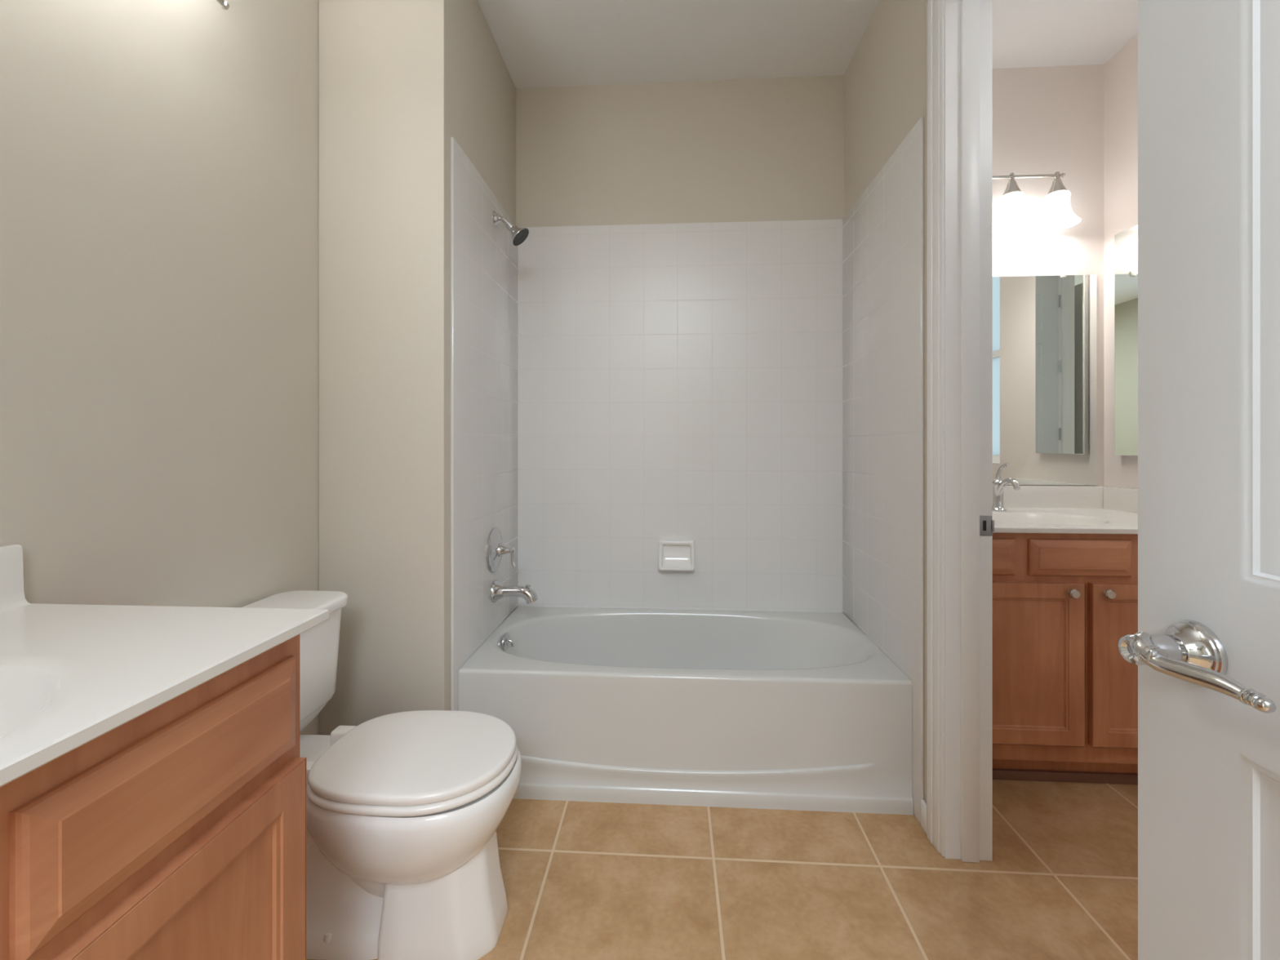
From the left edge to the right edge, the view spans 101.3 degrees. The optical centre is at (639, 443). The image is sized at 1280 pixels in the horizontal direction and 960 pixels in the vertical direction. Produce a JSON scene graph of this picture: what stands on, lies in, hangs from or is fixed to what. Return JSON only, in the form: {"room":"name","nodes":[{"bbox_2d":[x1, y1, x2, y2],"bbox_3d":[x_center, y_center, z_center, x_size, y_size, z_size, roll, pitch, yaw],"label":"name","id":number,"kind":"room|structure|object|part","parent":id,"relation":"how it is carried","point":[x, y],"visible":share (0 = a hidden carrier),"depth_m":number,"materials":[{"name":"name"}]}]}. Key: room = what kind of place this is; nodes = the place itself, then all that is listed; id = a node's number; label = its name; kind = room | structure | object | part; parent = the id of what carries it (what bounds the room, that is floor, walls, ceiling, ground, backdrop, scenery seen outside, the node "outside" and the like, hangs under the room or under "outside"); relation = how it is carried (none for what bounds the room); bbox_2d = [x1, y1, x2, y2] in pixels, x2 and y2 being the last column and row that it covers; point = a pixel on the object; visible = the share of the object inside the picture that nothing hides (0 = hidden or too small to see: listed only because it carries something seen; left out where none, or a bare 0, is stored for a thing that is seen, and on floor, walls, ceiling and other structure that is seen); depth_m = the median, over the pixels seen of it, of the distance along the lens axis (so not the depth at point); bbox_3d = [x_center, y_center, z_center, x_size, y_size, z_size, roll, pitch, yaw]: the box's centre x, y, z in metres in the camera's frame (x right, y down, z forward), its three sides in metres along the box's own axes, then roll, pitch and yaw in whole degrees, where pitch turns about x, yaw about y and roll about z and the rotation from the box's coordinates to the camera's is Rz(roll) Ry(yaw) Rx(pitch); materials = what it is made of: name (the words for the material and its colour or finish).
{"room":"bathroom","nodes":[
{"label":"bathroom","id":0,"kind":"room"},
{"bbox_2d":[0,0,319,734],"bbox_3d":[-1.148,-0.247,1.237,0.120,2.881,2.572,0,0,3],"label":"wall","id":1,"kind":"structure","parent":0,"point":[159,159],"depth_m":1.20,"materials":[{"name":"beige paint"}]},
{"bbox_2d":[0,544,30,611],"bbox_3d":[-1.113,0.230,0.496,0.036,0.104,0.857,0,0,3],"label":"backsplash","id":2,"kind":"structure","parent":1,"relation":"attached to","point":[11,575],"depth_m":0.91,"materials":[{"name":"white stone"}]},
{"bbox_2d":[216,0,229,9],"bbox_3d":[-0.981,-1.062,0.907,0.254,0.239,0.734,0,0,3],"label":"vanity light","id":3,"kind":"object","parent":1,"relation":"attached to","point":[224,4],"visible":1,"depth_m":1.26,"materials":[{"name":"silver metal"}]},
{"bbox_2d":[319,0,515,735],"bbox_3d":[-0.823,-0.247,2.108,0.425,2.881,0.793,0,0,3],"label":"wall","id":4,"kind":"structure","parent":0,"point":[399,79],"depth_m":1.71,"materials":[{"name":"beige paint"}]},
{"bbox_2d":[450,137,517,711],"bbox_3d":[-0.604,0.086,2.119,0.011,2.216,0.746,0,0,3],"label":"tiled wall","id":5,"kind":"structure","parent":4,"relation":"attached to","point":[484,256],"depth_m":1.96,"materials":[{"name":"white tile"}]},
{"bbox_2d":[486,527,516,572],"bbox_3d":[-0.551,0.434,2.142,0.093,0.180,0.180,0,0,3],"label":"shower valve","id":6,"kind":"object","parent":5,"relation":"attached to","point":[495,548],"visible":1,"depth_m":2.12,"materials":[{"name":"silver metal"}]},
{"bbox_3d":[-0.516,0.465,2.140,0.024,0.072,0.017,0,0,3],"label":"lever","id":7,"kind":"part","parent":6,"relation":"part of","materials":[{"name":"silver metal"}]},
{"bbox_2d":[492,210,528,245],"bbox_3d":[-0.526,-0.885,2.150,0.140,0.139,0.088,0,0,3],"label":"shower","id":8,"kind":"object","parent":5,"relation":"attached to","point":[519,235],"visible":1,"depth_m":2.14,"materials":[{"name":"silver metal"}]},
{"bbox_3d":[-0.555,-0.908,2.152,0.064,0.053,0.020,0,0,3],"label":"arm","id":9,"kind":"part","parent":8,"relation":"part of","materials":[{"name":"silver metal"}]},
{"bbox_2d":[490,579,537,604],"bbox_3d":[-0.506,0.605,2.146,0.180,0.093,0.090,0,0,3],"label":"tub spout","id":10,"kind":"object","parent":5,"relation":"attached to","point":[499,590],"visible":1,"depth_m":2.13,"materials":[{"name":"silver metal"}]},
{"bbox_3d":[-0.490,0.615,2.145,0.148,0.072,0.050,0,0,3],"label":"spout","id":11,"kind":"part","parent":10,"relation":"part of","materials":[{"name":"silver metal"}]},
{"bbox_2d":[306,778,1137,959],"bbox_3d":[0.146,1.244,-0.073,4.300,0.100,5.272,0,0,3],"label":"floor","id":12,"kind":"structure","parent":0,"point":[583,880],"depth_m":1.43,"materials":[{"name":"tile"}]},
{"bbox_2d":[0,634,306,959],"bbox_3d":[-0.852,0.747,0.483,0.558,0.893,0.822,0,0,3],"label":"vanity cabinet","id":13,"kind":"object","parent":12,"relation":"on","point":[177,831],"visible":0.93,"depth_m":0.64,"materials":[{"name":"brown wood"}]},
{"bbox_2d":[0,544,328,786],"bbox_3d":[-0.844,0.293,0.482,0.576,0.230,0.862,0,0,3],"label":"countertop","id":14,"kind":"structure","parent":13,"relation":"on","point":[71,675],"depth_m":0.70,"materials":[{"name":"white stone"}]},
{"bbox_3d":[-0.571,0.783,0.678,0.020,0.532,0.374,0,0,3],"label":"door","id":15,"kind":"part","parent":13,"relation":"part of","materials":[{"name":"brown wood"}]},
{"bbox_2d":[242,590,521,959],"bbox_3d":[-0.686,0.814,1.313,0.770,0.760,0.458,0,0,3],"label":"toilet","id":16,"kind":"object","parent":12,"relation":"on","point":[405,811],"visible":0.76,"depth_m":1.21,"materials":[{"name":"white ceramic"}]},
{"bbox_3d":[-0.960,0.450,1.330,0.220,0.032,0.458,0,0,3],"label":"tank lid","id":17,"kind":"part","parent":16,"relation":"part of","materials":[{"name":"white ceramic"}]},
{"bbox_3d":[-0.965,0.631,1.330,0.202,0.325,0.436,0,0,3],"label":"tank","id":18,"kind":"part","parent":16,"relation":"part of","materials":[{"name":"white ceramic"}]},
{"bbox_3d":[-0.544,0.787,1.305,0.471,0.018,0.378,0,0,3],"label":"seat","id":19,"kind":"part","parent":16,"relation":"part of","materials":[{"name":"white plastic"}]},
{"bbox_3d":[-0.544,0.763,1.305,0.465,0.022,0.372,0,0,3],"label":"lid","id":20,"kind":"part","parent":16,"relation":"part of","materials":[{"name":"white plastic"}]},
{"bbox_2d":[458,606,913,814],"bbox_3d":[0.154,0.980,2.083,1.505,0.428,0.703,0,0,3],"label":"bathtub","id":21,"kind":"object","parent":12,"relation":"on","point":[777,710],"visible":0.94,"depth_m":1.75,"materials":[{"name":"white ceramic"}]},
{"bbox_3d":[-0.541,0.802,2.121,0.020,0.072,0.072,0,0,3],"label":"overflow plate","id":22,"kind":"part","parent":21,"relation":"part of","materials":[{"name":"silver metal"}]},
{"bbox_3d":[-0.521,0.804,2.120,0.021,0.029,0.011,0,0,3],"label":"trip lever","id":23,"kind":"part","parent":21,"relation":"part of","materials":[{"name":"silver metal"}]},
{"bbox_2d":[460,606,910,679],"bbox_3d":[0.155,0.937,2.093,1.505,0.338,0.683,0,0,3],"label":"basin","id":24,"kind":"object","parent":21,"relation":"in","point":[532,643],"depth_m":2.32,"materials":[{"name":"white ceramic"}]},
{"bbox_2d":[992,533,1137,784],"bbox_3d":[1.543,0.750,2.058,1.000,0.888,0.606,0,0,3],"label":"vanity cabinet","id":25,"kind":"object","parent":12,"relation":"on","point":[1065,695],"visible":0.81,"depth_m":1.80,"materials":[{"name":"brown wood"}]},
{"bbox_3d":[1.184,0.391,1.812,0.218,0.126,0.020,0,0,3],"label":"drawer","id":26,"kind":"part","parent":25,"relation":"part of","materials":[{"name":"brown wood"}]},
{"bbox_3d":[1.295,0.753,1.806,0.439,0.556,0.020,0,0,3],"label":"door","id":27,"kind":"part","parent":25,"relation":"part of","materials":[{"name":"brown wood"}]},
{"bbox_2d":[992,485,1137,533],"bbox_3d":[1.543,0.300,2.068,1.002,0.224,0.589,0,0,3],"label":"countertop","id":28,"kind":"structure","parent":25,"relation":"on","point":[1056,509],"depth_m":2.20,"materials":[{"name":"white stone"}]},
{"bbox_2d":[992,462,1021,511],"bbox_3d":[1.536,0.181,2.203,0.060,0.208,0.167,0,0,3],"label":"faucet","id":29,"kind":"object","parent":28,"relation":"on","point":[998,485],"visible":0.94,"depth_m":2.24,"materials":[{"name":"silver metal"}]},
{"bbox_3d":[1.549,0.119,2.241,0.024,0.085,0.059,0,0,-22],"label":"lever","id":30,"kind":"part","parent":29,"relation":"part of","materials":[{"name":"silver metal"}]},
{"bbox_3d":[1.536,0.179,2.191,0.026,0.075,0.142,0,0,3],"label":"spout","id":31,"kind":"part","parent":29,"relation":"part of","materials":[{"name":"silver metal"}]},
{"bbox_3d":[1.531,1.177,1.855,1.000,0.034,0.014,0,0,3],"label":"shoe moulding","id":32,"kind":"part","parent":25,"relation":"part of","materials":[{"name":"brown wood"}]},
{"bbox_3d":[1.466,0.506,1.773,0.033,0.033,0.026,0,0,3],"label":"knob","id":33,"kind":"part","parent":25,"relation":"part of","materials":[{"name":"silver metal"}]},
{"bbox_3d":[1.505,0.391,1.793,0.333,0.126,0.020,0,0,3],"label":"drawer","id":34,"kind":"part","parent":25,"relation":"part of","materials":[{"name":"brown wood"}]},
{"bbox_3d":[1.579,0.506,1.766,0.033,0.033,0.026,0,0,3],"label":"knob","id":35,"kind":"part","parent":25,"relation":"part of","materials":[{"name":"silver metal"}]},
{"bbox_3d":[1.757,0.753,1.778,0.441,0.556,0.020,0,0,3],"label":"door","id":36,"kind":"part","parent":25,"relation":"part of","materials":[{"name":"brown wood"}]},
{"bbox_2d":[1118,0,1279,959],"bbox_3d":[0.539,-0.038,0.255,0.103,2.440,0.711,0,0,3],"label":"door","id":37,"kind":"structure","parent":12,"relation":"on","point":[1205,648],"depth_m":0.53,"materials":[{"name":"white wood"}]},
{"bbox_3d":[0.529,0.213,0.496,0.054,0.034,0.126,0,0,3],"label":"handle","id":38,"kind":"part","parent":37,"relation":"part of","materials":[{"name":"silver metal"}]},
{"bbox_2d":[477,0,1137,88],"bbox_3d":[0.146,-1.737,-0.073,4.300,0.100,5.272,0,0,3],"label":"ceiling","id":39,"kind":"structure","parent":0,"point":[540,43],"depth_m":2.17,"materials":[{"name":"white paint"}]},
{"bbox_2d":[515,64,1103,486],"bbox_3d":[0.529,-0.247,2.485,3.319,2.881,0.120,0,0,3],"label":"wall","id":40,"kind":"structure","parent":0,"point":[754,149],"depth_m":2.42,"materials":[{"name":"beige paint"}]},
{"bbox_2d":[517,219,842,613],"bbox_3d":[0.173,-0.102,2.441,1.502,1.842,0.011,0,0,3],"label":"tiled wall","id":41,"kind":"structure","parent":40,"relation":"attached to","point":[676,381],"depth_m":2.44,"materials":[{"name":"white tile"}]},
{"bbox_2d":[658,539,694,570],"bbox_3d":[0.168,0.511,2.406,0.168,0.135,0.058,0,0,3],"label":"soap dish","id":42,"kind":"object","parent":41,"relation":"attached to","point":[673,554],"visible":1,"depth_m":2.42,"materials":[{"name":"white ceramic"}]},
{"bbox_2d":[992,171,1080,233],"bbox_3d":[1.510,-1.052,2.276,0.716,0.227,0.179,0,0,3],"label":"vanity light","id":43,"kind":"object","parent":40,"relation":"attached to","point":[1058,214],"visible":0.48,"depth_m":2.24,"materials":[{"name":"white glass"}]},
{"bbox_3d":[1.602,-1.005,2.260,0.158,0.133,0.158,0,0,3],"label":"lamp shade","id":44,"kind":"part","parent":43,"relation":"part of","materials":[{"name":"white glass"}]},
{"bbox_3d":[1.788,-1.005,2.249,0.158,0.133,0.158,0,0,3],"label":"lamp shade","id":45,"kind":"part","parent":43,"relation":"part of","materials":[{"name":"white glass"}]},
{"bbox_2d":[992,271,1096,484],"bbox_3d":[1.576,-0.290,2.357,0.904,0.948,0.010,0,0,3],"label":"wall mirror","id":46,"kind":"object","parent":40,"relation":"attached to","point":[1044,327],"visible":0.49,"depth_m":2.34,"materials":[{"name":"clear glass"}]},
{"bbox_2d":[1003,485,1103,508],"bbox_3d":[1.560,0.239,2.352,1.002,0.102,0.020,0,0,3],"label":"backsplash","id":47,"kind":"structure","parent":40,"relation":"attached to","point":[1028,496],"depth_m":2.33,"materials":[{"name":"white stone"}]},
{"bbox_2d":[844,0,926,802],"bbox_3d":[0.920,-0.247,1.113,0.126,2.881,2.572,0,0,3],"label":"wall","id":48,"kind":"structure","parent":0,"point":[885,77],"depth_m":1.91,"materials":[{"name":"beige paint"}]},
{"bbox_2d":[842,117,924,824],"bbox_3d":[0.906,0.086,2.021,0.011,2.216,0.762,0,0,3],"label":"tiled wall","id":49,"kind":"structure","parent":48,"relation":"attached to","point":[883,231],"depth_m":1.88,"materials":[{"name":"white tile"}]},
{"bbox_2d":[920,799,926,833],"bbox_3d":[0.881,1.151,1.618,0.013,0.085,0.045,0,0,3],"label":"baseboard","id":50,"kind":"structure","parent":48,"relation":"attached to","point":[923,804],"depth_m":1.62,"materials":[{"name":"white"}]},
{"bbox_2d":[926,0,944,856],"bbox_3d":[0.850,-0.099,1.131,0.017,2.585,0.924,0,0,3],"label":"trim","id":51,"kind":"structure","parent":48,"relation":"attached to","point":[935,8],"depth_m":1.54,"materials":[{"name":"white"}]},
{"bbox_2d":[944,0,994,862],"bbox_3d":[0.923,-0.065,1.127,0.135,2.518,0.796,0,0,3],"label":"trim","id":52,"kind":"structure","parent":48,"relation":"attached to","point":[969,523],"depth_m":1.50,"materials":[{"name":"white"}]},
{"bbox_3d":[0.993,0.235,1.505,0.042,0.058,0.008,0,0,3],"label":"strike plate","id":53,"kind":"part","parent":52,"relation":"part of","materials":[{"name":"silver metal"}]},
{"bbox_2d":[1103,35,1137,489],"bbox_3d":[2.027,-0.247,0.746,0.120,2.881,3.172,0,0,3],"label":"wall","id":54,"kind":"structure","parent":0,"point":[1120,71],"depth_m":2.27,"materials":[{"name":"white paint"}]},
{"bbox_2d":[1114,224,1137,455],"bbox_3d":[2.032,-0.422,2.084,0.028,0.941,0.318,0,0,3],"label":"medicine cabinet","id":55,"kind":"object","parent":54,"relation":"attached to","point":[1126,242],"visible":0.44,"depth_m":2.19,"materials":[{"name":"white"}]}
]}

